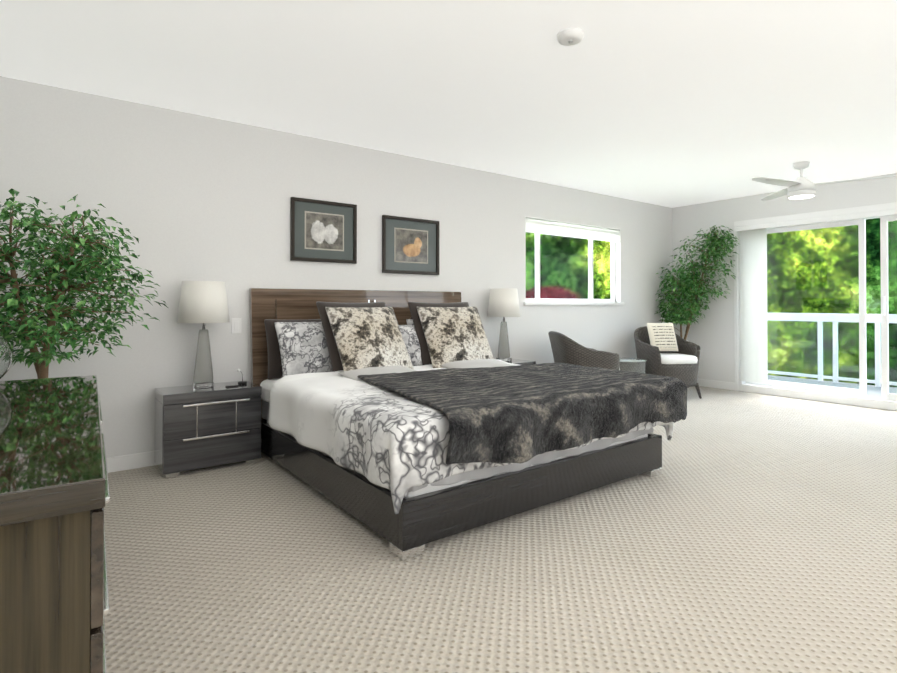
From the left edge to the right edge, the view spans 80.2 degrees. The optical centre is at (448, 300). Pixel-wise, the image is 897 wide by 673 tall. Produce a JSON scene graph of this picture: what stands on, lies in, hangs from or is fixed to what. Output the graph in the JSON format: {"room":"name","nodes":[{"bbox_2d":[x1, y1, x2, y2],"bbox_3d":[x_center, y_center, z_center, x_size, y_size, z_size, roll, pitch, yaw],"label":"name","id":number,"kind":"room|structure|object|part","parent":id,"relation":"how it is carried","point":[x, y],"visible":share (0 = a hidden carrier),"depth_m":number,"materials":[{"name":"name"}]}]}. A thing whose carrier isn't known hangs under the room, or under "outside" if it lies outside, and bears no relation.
{"room":"bedroom","nodes":[
{"label":"bedroom","id":0,"kind":"room"},
{"bbox_2d":[0,76,671,457],"bbox_3d":[0.071,-0.090,5.374,7.980,2.500,0.140,0,-1,-37],"label":"wall","id":1,"kind":"structure","parent":0,"point":[181,196],"depth_m":4.03,"materials":[{"name":"paint"}]},
{"bbox_2d":[106,451,155,472],"bbox_3d":[0.117,1.110,5.302,7.700,0.100,0.016,0,-1,-37],"label":"baseboard","id":2,"kind":"structure","parent":1,"relation":"attached to","point":[129,462],"depth_m":3.60,"materials":[{"name":"white"}]},
{"bbox_2d":[231,318,240,333],"bbox_3d":[-1.605,0.195,4.031,0.072,0.116,0.010,0,-1,-37],"label":"light switch","id":3,"kind":"object","parent":1,"relation":"attached to","point":[235,325],"visible":1,"depth_m":4.03,"materials":[{"name":"white plastic"}]},
{"bbox_2d":[290,197,356,263],"bbox_3d":[-1.033,-0.572,4.449,0.580,0.510,0.028,0,-1,-37],"label":"framed picture","id":4,"kind":"object","parent":1,"relation":"attached to","point":[322,231],"visible":1,"depth_m":4.44,"materials":[{"name":"printed paper"},{"name":"dark painted wood"},{"name":"glass"}]},
{"bbox_3d":[-1.254,-0.573,4.284,0.028,0.454,0.028,0,-1,-37],"label":"frame","id":5,"kind":"part","parent":4,"relation":"part of","materials":[{"name":"black wood"}]},
{"bbox_3d":[-1.033,-0.813,4.451,0.580,0.028,0.028,0,-1,-37],"label":"frame","id":6,"kind":"part","parent":4,"relation":"part of","materials":[{"name":"black wood"}]},
{"bbox_3d":[-1.033,-0.331,4.447,0.580,0.028,0.028,0,-1,-37],"label":"frame","id":7,"kind":"part","parent":4,"relation":"part of","materials":[{"name":"black wood"}]},
{"bbox_3d":[-0.811,-0.571,4.614,0.028,0.454,0.028,0,-1,-37],"label":"frame","id":8,"kind":"part","parent":4,"relation":"part of","materials":[{"name":"black wood"}]},
{"bbox_2d":[382,215,438,274],"bbox_3d":[-0.343,-0.503,4.962,0.620,0.520,0.028,0,-1,-37],"label":"framed picture","id":9,"kind":"object","parent":1,"relation":"attached to","point":[410,245],"visible":0.98,"depth_m":4.95,"materials":[{"name":"printed paper"},{"name":"dark painted wood"},{"name":"glass"}]},
{"bbox_3d":[-0.581,-0.504,4.785,0.028,0.464,0.028,0,-1,-37],"label":"frame","id":10,"kind":"part","parent":9,"relation":"part of","materials":[{"name":"black wood"}]},
{"bbox_3d":[-0.343,-0.749,4.964,0.620,0.028,0.028,0,-1,-37],"label":"frame","id":11,"kind":"part","parent":9,"relation":"part of","materials":[{"name":"black wood"}]},
{"bbox_3d":[-0.343,-0.257,4.960,0.620,0.028,0.028,0,-1,-37],"label":"frame","id":12,"kind":"part","parent":9,"relation":"part of","materials":[{"name":"black wood"}]},
{"bbox_3d":[-0.106,-0.502,5.138,0.028,0.464,0.028,0,-1,-37],"label":"frame","id":13,"kind":"part","parent":9,"relation":"part of","materials":[{"name":"black wood"}]},
{"bbox_2d":[523,216,623,304],"bbox_3d":[1.510,-0.431,6.416,1.790,0.982,0.160,0,-1,-37],"label":"window","id":14,"kind":"structure","parent":1,"relation":"in","point":[539,226],"depth_m":6.46,"materials":[{"name":"white plastic"}]},
{"bbox_3d":[1.480,-0.441,6.457,1.690,0.920,0.004,0,-1,-37],"label":"glass","id":15,"kind":"part","parent":14,"relation":"part of","materials":[{"name":"clear glass"}]},
{"bbox_3d":[1.480,0.006,6.453,1.730,0.045,0.060,0,-1,-37],"label":"frame","id":16,"kind":"part","parent":14,"relation":"part of","materials":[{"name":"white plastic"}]},
{"bbox_3d":[1.528,0.043,6.389,1.790,0.034,0.100,0,-1,-37],"label":"sill","id":17,"kind":"part","parent":14,"relation":"part of","materials":[{"name":"white wood"}]},
{"bbox_3d":[2.156,-0.432,6.960,0.045,0.970,0.060,0,-1,-37],"label":"frame","id":18,"kind":"part","parent":14,"relation":"part of","materials":[{"name":"white plastic"}]},
{"bbox_2d":[0,0,896,207],"bbox_3d":[1.716,-1.397,3.174,7.980,0.080,5.650,0,-1,-37],"label":"ceiling","id":19,"kind":"structure","parent":0,"point":[672,103],"depth_m":3.23,"materials":[{"name":"paint"}]},
{"bbox_2d":[557,28,583,45],"bbox_3d":[0.625,-1.340,2.729,0.136,0.039,0.136,0,-1,-37],"label":"smoke detector","id":20,"kind":"object","parent":19,"relation":"attached to","point":[570,36],"visible":1,"depth_m":2.70,"materials":[{"name":"white plastic"}]},
{"bbox_2d":[793,161,809,169],"bbox_3d":[3.446,-1.310,5.203,0.140,0.061,0.140,0,-1,-37],"label":"mount","id":21,"kind":"object","parent":19,"relation":"attached to","point":[800,165],"visible":0.98,"depth_m":5.16,"materials":[{"name":"white metal"}]},
{"bbox_2d":[104,386,896,672],"bbox_3d":[1.716,1.183,3.154,7.980,0.080,5.650,0,-1,-37],"label":"floor","id":22,"kind":"structure","parent":0,"point":[746,532],"depth_m":2.24,"materials":[{"name":"carpet"}]},
{"bbox_2d":[0,375,109,672],"bbox_3d":[-1.359,0.730,1.509,0.635,0.800,1.710,0,-1,-34],"label":"dresser","id":23,"kind":"object","parent":22,"relation":"on","point":[54,500],"visible":1,"depth_m":0.96,"materials":[{"name":"brown wood"}]},
{"bbox_2d":[0,334,12,378],"bbox_3d":[-1.815,0.225,2.035,0.236,0.216,0.236,0,-1,-37],"label":"glass bowl","id":24,"kind":"object","parent":23,"relation":"on","point":[6,355],"visible":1,"depth_m":2.05,"materials":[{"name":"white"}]},
{"bbox_3d":[-0.877,0.724,1.323,0.020,0.220,0.839,0,-1,-34],"label":"drawer","id":25,"kind":"part","parent":23,"relation":"part of","materials":[{"name":"brown wood"}]},
{"bbox_3d":[-0.877,0.497,1.324,0.020,0.213,0.839,0,-1,-34],"label":"drawer","id":26,"kind":"part","parent":23,"relation":"part of","materials":[{"name":"brown wood"}]},
{"bbox_3d":[-1.336,0.410,2.037,0.012,0.012,0.639,0,-1,-34],"label":"handle","id":27,"kind":"part","parent":23,"relation":"part of","materials":[{"name":"silver metal"}]},
{"bbox_3d":[-0.864,0.858,1.330,0.012,0.012,0.639,0,-1,-34],"label":"handle","id":28,"kind":"part","parent":23,"relation":"part of","materials":[{"name":"silver metal"}]},
{"bbox_3d":[-0.864,0.405,1.334,0.012,0.012,0.639,0,-1,-34],"label":"handle","id":29,"kind":"part","parent":23,"relation":"part of","materials":[{"name":"silver metal"}]},
{"bbox_3d":[-0.864,0.628,1.332,0.012,0.012,0.639,0,-1,-34],"label":"handle","id":30,"kind":"part","parent":23,"relation":"part of","materials":[{"name":"silver metal"}]},
{"bbox_2d":[0,188,167,378],"bbox_3d":[-2.086,0.286,2.809,1.111,1.708,1.105,0,-1,-37],"label":"ficus plant","id":31,"kind":"object","parent":22,"relation":"on","point":[29,335],"visible":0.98,"depth_m":2.73,"materials":[{"name":"green plant"}]},
{"bbox_2d":[154,380,261,478],"bbox_3d":[-1.667,0.877,3.707,0.620,0.540,0.376,0,-1,-37],"label":"nightstand","id":32,"kind":"object","parent":22,"relation":"on","point":[215,425],"visible":1,"depth_m":3.56,"materials":[{"name":"grey wood"}]},
{"bbox_2d":[177,281,229,388],"bbox_3d":[-1.708,0.239,3.717,0.336,0.735,0.336,0,-1,-37],"label":"lamp","id":33,"kind":"object","parent":32,"relation":"on","point":[203,302],"visible":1,"depth_m":3.62,"materials":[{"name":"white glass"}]},
{"bbox_3d":[-1.708,0.014,3.718,0.336,0.285,0.336,0,-1,-37],"label":"lamp shade","id":34,"kind":"part","parent":33,"relation":"part of","materials":[{"name":"fabric"}]},
{"bbox_3d":[-1.571,0.786,3.578,0.614,0.220,0.020,0,-1,-37],"label":"drawer","id":35,"kind":"part","parent":32,"relation":"part of","materials":[{"name":"grey wood"}]},
{"bbox_3d":[-1.571,1.006,3.576,0.614,0.210,0.020,0,-1,-37],"label":"drawer","id":36,"kind":"part","parent":32,"relation":"part of","materials":[{"name":"grey wood"}]},
{"bbox_3d":[-1.550,0.688,3.572,0.422,0.014,0.016,0,-1,-37],"label":"handle","id":37,"kind":"part","parent":32,"relation":"part of","materials":[{"name":"silver metal"}]},
{"bbox_3d":[-1.550,0.908,3.570,0.422,0.014,0.016,0,-1,-37],"label":"handle","id":38,"kind":"part","parent":32,"relation":"part of","materials":[{"name":"silver metal"}]},
{"bbox_2d":[237,369,246,383],"bbox_3d":[-1.497,0.551,3.859,0.072,0.112,0.064,0,-1,-37],"label":"night light","id":39,"kind":"object","parent":32,"relation":"on","point":[242,381],"visible":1,"depth_m":3.84,"materials":[{"name":"black plastic"}]},
{"bbox_2d":[249,288,686,560],"bbox_3d":[0.028,0.527,3.751,2.246,1.240,2.382,0,-1,-37],"label":"bed","id":40,"kind":"object","parent":22,"relation":"on","point":[407,425],"visible":1,"depth_m":3.02,"materials":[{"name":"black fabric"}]},
{"bbox_2d":[264,319,320,379],"bbox_3d":[-1.105,0.365,4.120,0.660,0.480,0.144,0,-11,-39],"label":"pillow","id":41,"kind":"object","parent":40,"relation":"on","point":[273,349],"depth_m":3.94,"materials":[{"name":"white fabric"}]},
{"bbox_3d":[-0.803,0.993,3.156,0.040,0.210,2.000,0,-1,-37],"label":"frame","id":42,"kind":"part","parent":40,"relation":"part of","materials":[{"name":"black wood"}]},
{"bbox_2d":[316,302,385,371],"bbox_3d":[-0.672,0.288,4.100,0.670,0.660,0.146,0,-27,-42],"label":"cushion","id":43,"kind":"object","parent":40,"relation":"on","point":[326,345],"depth_m":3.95,"materials":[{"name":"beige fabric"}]},
{"bbox_3d":[-0.678,0.484,4.633,2.024,1.140,0.125,0,-1,-37],"label":"headboard","id":44,"kind":"part","parent":40,"relation":"part of","materials":[{"name":"brown wood"}]},
{"bbox_3d":[-0.657,0.449,4.605,1.660,0.900,0.093,0,-1,-37],"label":"headboard","id":45,"kind":"part","parent":40,"relation":"part of","materials":[{"name":"brown wood"}]},
{"bbox_2d":[325,307,412,370],"bbox_3d":[-0.584,0.309,4.023,0.660,0.640,0.176,0,-31,-43],"label":"cushion","id":46,"kind":"object","parent":40,"relation":"on","point":[357,338],"depth_m":3.92,"materials":[{"name":"beige fabric"}]},
{"bbox_2d":[338,366,415,380],"bbox_3d":[-0.449,0.531,3.773,0.620,0.095,0.360,0,7,-41],"label":"sheet","id":47,"kind":"object","parent":40,"relation":"on","point":[351,373],"depth_m":3.70,"materials":[{"name":"white fabric"}]},
{"bbox_3d":[-0.186,1.114,2.393,0.116,0.045,0.116,0,-1,-37],"label":"leg","id":48,"kind":"part","parent":40,"relation":"part of","materials":[{"name":"silver metal"}]},
{"bbox_2d":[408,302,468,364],"bbox_3d":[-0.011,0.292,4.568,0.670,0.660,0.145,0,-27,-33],"label":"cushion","id":49,"kind":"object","parent":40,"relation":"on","point":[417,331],"depth_m":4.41,"materials":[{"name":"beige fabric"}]},
{"bbox_2d":[416,306,493,367],"bbox_3d":[0.070,0.313,4.485,0.660,0.640,0.175,0,-31,-32],"label":"cushion","id":50,"kind":"object","parent":40,"relation":"on","point":[446,336],"depth_m":4.39,"materials":[{"name":"beige fabric"}]},
{"bbox_3d":[-0.017,0.777,3.743,1.900,0.340,1.980,0,-1,-37],"label":"mattress","id":51,"kind":"part","parent":40,"relation":"part of","materials":[{"name":"white fabric"}]},
{"bbox_2d":[269,359,673,513],"bbox_3d":[0.157,0.710,3.509,2.169,0.425,1.654,0,-1,-37],"label":"duvet","id":52,"kind":"object","parent":40,"relation":"on","point":[383,430],"depth_m":2.86,"materials":[{"name":"white fabric"}]},
{"bbox_2d":[441,359,511,368],"bbox_3d":[0.253,0.536,4.270,0.620,0.094,0.360,0,7,-33],"label":"pillow","id":53,"kind":"object","parent":40,"relation":"on","point":[445,363],"depth_m":4.22,"materials":[{"name":"white fabric"}]},
{"bbox_2d":[358,362,686,464],"bbox_3d":[0.404,0.638,3.428,2.035,0.304,1.432,0,-1,-37],"label":"throw","id":54,"kind":"object","parent":40,"relation":"on","point":[476,413],"depth_m":2.89,"materials":[{"name":"fur"}]},
{"bbox_3d":[1.322,1.123,3.516,0.116,0.045,0.116,0,-1,-37],"label":"leg","id":55,"kind":"part","parent":40,"relation":"part of","materials":[{"name":"silver metal"}]},
{"bbox_2d":[507,359,535,364],"bbox_3d":[0.535,0.890,5.346,0.620,0.540,0.376,0,-1,-37],"label":"nightstand","id":56,"kind":"object","parent":22,"relation":"on","point":[520,362],"visible":0.02,"depth_m":5.37,"materials":[{"name":"grey wood"}]},
{"bbox_2d":[487,288,520,361],"bbox_3d":[0.562,0.252,5.406,0.336,0.735,0.336,0,-1,-37],"label":"lamp","id":57,"kind":"object","parent":56,"relation":"on","point":[503,302],"visible":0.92,"depth_m":5.30,"materials":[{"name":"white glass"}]},
{"bbox_3d":[0.562,0.027,5.408,0.336,0.285,0.336,0,-1,-37],"label":"lamp shade","id":58,"kind":"part","parent":57,"relation":"part of","materials":[{"name":"fabric"}]},
{"bbox_2d":[548,331,619,369],"bbox_3d":[1.419,0.747,5.622,0.674,0.839,0.666,0,0,-9],"label":"wicker chair","id":59,"kind":"object","parent":22,"relation":"on","point":[566,349],"visible":0.4,"depth_m":5.33,"materials":[{"name":"grey wicker"}]},
{"bbox_2d":[619,358,646,372],"bbox_3d":[2.098,0.934,6.277,0.454,0.467,0.454,0,-1,-37],"label":"wicker side table","id":60,"kind":"object","parent":22,"relation":"on","point":[632,364],"visible":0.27,"depth_m":6.09,"materials":[{"name":"grey wicker"}]},
{"bbox_3d":[2.098,0.705,6.278,0.454,0.010,0.454,0,-1,-37],"label":"glass","id":61,"kind":"part","parent":60,"relation":"part of","materials":[{"name":"white"}]},
{"bbox_2d":[634,323,701,398],"bbox_3d":[2.667,0.729,6.548,0.666,0.889,0.674,0,0,-12],"label":"wicker chair","id":62,"kind":"object","parent":22,"relation":"on","point":[663,349],"visible":0.88,"depth_m":6.40,"materials":[{"name":"wicker"}]},
{"bbox_2d":[647,323,677,350],"bbox_3d":[2.655,0.460,6.609,0.400,0.400,0.122,0,-18,-12],"label":"pillow","id":63,"kind":"object","parent":62,"relation":"on","point":[661,335],"depth_m":6.56,"materials":[{"name":"fabric"}]},
{"bbox_2d":[660,353,697,363],"bbox_3d":[2.682,0.717,6.474,0.530,0.100,0.510,0,0,-12],"label":"cushion","id":64,"kind":"object","parent":62,"relation":"on","point":[665,358],"depth_m":6.25,"materials":[{"name":"white fabric"}]},
{"bbox_2d":[655,225,738,387],"bbox_3d":[3.227,0.105,6.972,0.656,2.134,0.997,0,-1,-37],"label":"plant","id":65,"kind":"object","parent":22,"relation":"on","point":[686,284],"visible":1,"depth_m":6.98,"materials":[{"name":"green plant"}]},
{"bbox_2d":[672,173,896,382],"bbox_3d":[4.687,-0.087,5.737,0.140,2.500,4.790,0,-1,-37],"label":"wall","id":66,"kind":"structure","parent":0,"point":[712,334],"depth_m":7.01,"materials":[{"name":"paint"}]},
{"bbox_2d":[697,378,734,389],"bbox_3d":[3.462,1.125,7.243,0.016,0.100,0.864,0,-1,-37],"label":"baseboard","id":67,"kind":"structure","parent":66,"relation":"attached to","point":[716,384],"depth_m":7.09,"materials":[{"name":"white"}]},
{"bbox_2d":[738,231,745,390],"bbox_3d":[3.811,0.142,6.903,0.152,2.060,0.050,0,-1,-37],"label":"door frame","id":68,"kind":"structure","parent":66,"relation":"attached to","point":[740,383],"depth_m":6.86,"materials":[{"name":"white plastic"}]},
{"bbox_2d":[734,209,896,400],"bbox_3d":[4.940,0.100,5.381,0.158,2.120,3.920,0,-1,-37],"label":"door","id":69,"kind":"structure","parent":66,"relation":"in","point":[736,306],"depth_m":5.93,"materials":[{"name":"white plastic"}]},
{"bbox_3d":[3.725,0.112,6.896,0.018,2.120,0.040,0,-1,-37],"label":"casing","id":70,"kind":"part","parent":69,"relation":"part of","materials":[{"name":"white wood"}]},
{"bbox_3d":[4.229,1.036,6.385,0.035,0.075,1.154,0,-1,-37],"label":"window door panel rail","id":71,"kind":"part","parent":69,"relation":"part of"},
{"bbox_3d":[4.229,-0.864,6.400,0.035,0.055,1.154,0,-1,-37],"label":"window door panel top rail","id":72,"kind":"part","parent":69,"relation":"part of","materials":[{"name":"white plastic"}]},
{"bbox_3d":[4.229,0.081,6.393,0.006,1.835,1.154,0,-1,-37],"label":"panel glass","id":73,"kind":"part","parent":69,"relation":"part of","materials":[{"name":"clear glass"}]},
{"bbox_3d":[4.591,0.087,5.906,0.035,1.965,0.058,0,-1,-37],"label":"window door panel stile","id":74,"kind":"part","parent":69,"relation":"part of","materials":[{"name":"white plastic"}]},
{"bbox_2d":[882,295,885,316],"bbox_3d":[4.657,0.063,5.695,0.012,0.240,0.030,0,-1,-37],"label":"plate","id":75,"kind":"object","parent":69,"relation":"attached to","point":[884,305],"visible":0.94,"depth_m":5.69,"materials":[{"name":"white plastic"}]},
{"bbox_3d":[4.676,0.085,5.710,0.035,1.965,0.058,0,-1,-37],"label":"window door panel stile","id":76,"kind":"part","parent":69,"relation":"part of","materials":[{"name":"white plastic"}]},
{"bbox_3d":[5.058,-0.874,5.203,0.035,0.055,1.224,0,-1,-37],"label":"window door panel top rail","id":77,"kind":"part","parent":69,"relation":"part of","materials":[{"name":"white plastic"}]},
{"bbox_3d":[5.058,1.026,5.188,0.035,0.075,1.224,0,-1,-37],"label":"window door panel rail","id":78,"kind":"part","parent":69,"relation":"part of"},
{"bbox_3d":[5.058,0.071,5.196,0.006,1.835,1.224,0,-1,-37],"label":"panel glass","id":79,"kind":"part","parent":69,"relation":"part of","materials":[{"name":"clear glass"}]},
{"bbox_2d":[734,202,896,226],"bbox_3d":[4.896,-0.995,5.332,0.018,0.070,3.960,0,-1,-37],"label":"door frame","id":80,"kind":"structure","parent":66,"relation":"attached to","point":[863,209],"depth_m":6.14,"materials":[{"name":"white"}]},
{"bbox_2d":[736,210,896,383],"bbox_3d":[4.874,0.040,5.289,0.055,1.960,3.890,0,-1,-37],"label":"vertical blind","id":81,"kind":"object","parent":66,"relation":"attached to","point":[753,303],"visible":1,"depth_m":6.66,"materials":[{"name":"white plastic"}]},
{"bbox_2d":[742,383,896,410],"bbox_3d":[4.959,1.113,5.363,0.180,0.095,3.780,0,-1,-37],"label":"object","id":82,"kind":"structure","parent":66,"relation":"attached to","point":[874,402],"depth_m":6.10,"materials":[{"name":"white plastic"}]},
{"label":"outside","id":83,"kind":"structure","parent":0,"visible":0},
{"bbox_2d":[768,375,896,397],"bbox_3d":[5.700,1.243,5.764,1.490,0.240,6.800,0,-1,-37],"label":"deck","id":84,"kind":"object","parent":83,"point":[873,391],"depth_m":7.15,"materials":[{"name":"grey"}]},
{"bbox_2d":[817,322,822,380],"bbox_3d":[5.226,0.727,7.485,0.050,0.860,0.050,0,-1,-37],"label":"post","id":85,"kind":"object","parent":84,"relation":"on","point":[820,362],"depth_m":7.46,"materials":[{"name":"white metal"}]},
{"bbox_2d":[833,322,837,382],"bbox_3d":[5.334,0.726,7.341,0.050,0.860,0.050,0,-1,-37],"label":"post","id":86,"kind":"object","parent":84,"relation":"on","point":[835,342],"depth_m":7.32,"materials":[{"name":"white metal"}]},
{"bbox_2d":[875,323,880,386],"bbox_3d":[5.615,0.723,6.964,0.050,0.860,0.050,0,-1,-37],"label":"post","id":87,"kind":"object","parent":84,"relation":"on","point":[877,354],"visible":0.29,"depth_m":6.95,"materials":[{"name":"white metal"}]},
{"bbox_3d":[4.256,4.263,5.663,26.000,0.200,28.000,0,-1,-37],"label":"ground","id":88,"kind":"structure","parent":83,"visible":0},
{"bbox_2d":[526,232,610,298],"bbox_3d":[-1.482,-1.801,10.404,16.914,12.000,3.939,0,-1,-37],"label":"trees","id":89,"kind":"object","parent":88,"relation":"on","point":[577,286],"depth_m":14.34,"materials":[{"name":"green plant"}]},
{"bbox_2d":[767,218,896,387],"bbox_3d":[9.379,-2.312,8.904,5.547,13.000,21.250,0,-1,-37],"label":"trees","id":90,"kind":"object","parent":88,"relation":"on","point":[873,279],"visible":0.02,"depth_m":13.06,"materials":[{"name":"green plant"}]},
{"bbox_3d":[4.644,0.148,5.684,0.026,0.030,0.016,0,-1,-37],"label":"stand","id":91,"kind":"object","parent":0,"visible":0},
{"bbox_2d":[882,297,883,314],"bbox_3d":[4.628,0.062,5.673,0.016,0.200,0.020,0,-1,-37],"label":"handle grip","id":92,"kind":"object","parent":91,"relation":"attached to","point":[882,305],"visible":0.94,"depth_m":5.67,"materials":[{"name":"white plastic"}]},
{"bbox_3d":[3.446,-1.236,5.203,0.026,0.090,0.026,0,-1,-37],"label":"ceiling fan","id":93,"kind":"object","parent":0,"visible":0},
{"bbox_2d":[787,177,815,191],"bbox_3d":[3.446,-1.125,5.202,0.230,0.137,0.230,0,-1,-37],"label":"motor","id":94,"kind":"object","parent":93,"relation":"hanging from","point":[806,184],"visible":0.69,"depth_m":5.12,"materials":[{"name":"white metal"}]},
{"bbox_2d":[761,188,787,200],"bbox_3d":[3.477,-1.113,5.611,0.133,0.021,0.620,0,0,4],"label":"blade","id":95,"kind":"object","parent":94,"relation":"attached to","point":[780,193],"visible":0.73,"depth_m":5.63,"materials":[{"name":"white"}]},
{"bbox_2d":[752,177,801,186],"bbox_3d":[3.077,-1.118,5.024,0.620,0.021,0.133,0,0,-26],"label":"blade","id":96,"kind":"object","parent":94,"relation":"attached to","point":[778,182],"visible":1,"depth_m":5.02,"materials":[{"name":"white"}]},
{"bbox_2d":[787,190,815,198],"bbox_3d":[3.446,-1.025,5.201,0.236,0.058,0.236,0,-1,-37],"label":"light","id":97,"kind":"object","parent":94,"relation":"attached to","point":[800,192],"depth_m":5.13,"materials":[{"name":"white glass"}]},
{"bbox_3d":[3.446,-1.001,5.201,0.210,0.010,0.210,0,-1,-37],"label":"ceiling fan light lens","id":98,"kind":"part","parent":97,"relation":"part of","materials":[{"name":"white glass"}]},
{"bbox_2d":[814,175,896,184],"bbox_3d":[3.785,-1.118,4.970,0.620,0.021,0.133,0,-1,34],"label":"blade","id":99,"kind":"object","parent":94,"relation":"attached to","point":[851,180],"visible":0.98,"depth_m":4.95,"materials":[{"name":"white"}]},
{"bbox_3d":[4.247,0.737,8.800,0.050,0.860,0.050,0,-1,-37],"label":"post","id":100,"kind":"object","parent":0,"visible":0},
{"bbox_2d":[767,313,896,322],"bbox_3d":[6.218,0.234,6.157,0.090,0.115,6.800,0,-1,-37],"label":"rail","id":101,"kind":"object","parent":100,"relation":"on","point":[873,318],"depth_m":7.39,"materials":[{"name":"white metal"}]},
{"bbox_2d":[767,370,896,385],"bbox_3d":[6.218,1.066,6.151,0.040,0.040,6.800,0,-1,-37],"label":"rail","id":102,"kind":"object","parent":100,"relation":"attached to","point":[823,376],"depth_m":7.45,"materials":[{"name":"white metal"}]},
{"bbox_2d":[767,320,832,375],"bbox_3d":[5.065,0.680,7.703,0.008,0.752,0.836,0,-1,-37],"label":"glass","id":103,"kind":"object","parent":102,"relation":"on","point":[775,333],"depth_m":7.70,"materials":[{"name":"clear glass"}]},
{"bbox_2d":[837,322,858,378],"bbox_3d":[5.421,0.677,7.225,0.008,0.752,0.238,0,-1,-37],"label":"glass","id":104,"kind":"object","parent":102,"relation":"on","point":[843,322],"depth_m":7.21,"materials":[{"name":"clear glass"}]},
{"bbox_2d":[866,323,874,378],"bbox_3d":[5.568,0.670,7.026,0.008,0.722,0.088,0,-1,-37],"label":"glass","id":105,"kind":"object","parent":102,"relation":"on","point":[872,323],"depth_m":7.02,"materials":[{"name":"clear glass"}]},
{"bbox_2d":[889,323,896,381],"bbox_3d":[5.708,0.673,6.838,0.008,0.746,0.075,0,-1,-37],"label":"glass","id":106,"kind":"object","parent":102,"relation":"on","point":[896,323],"depth_m":6.84,"materials":[{"name":"clear glass"}]}
]}

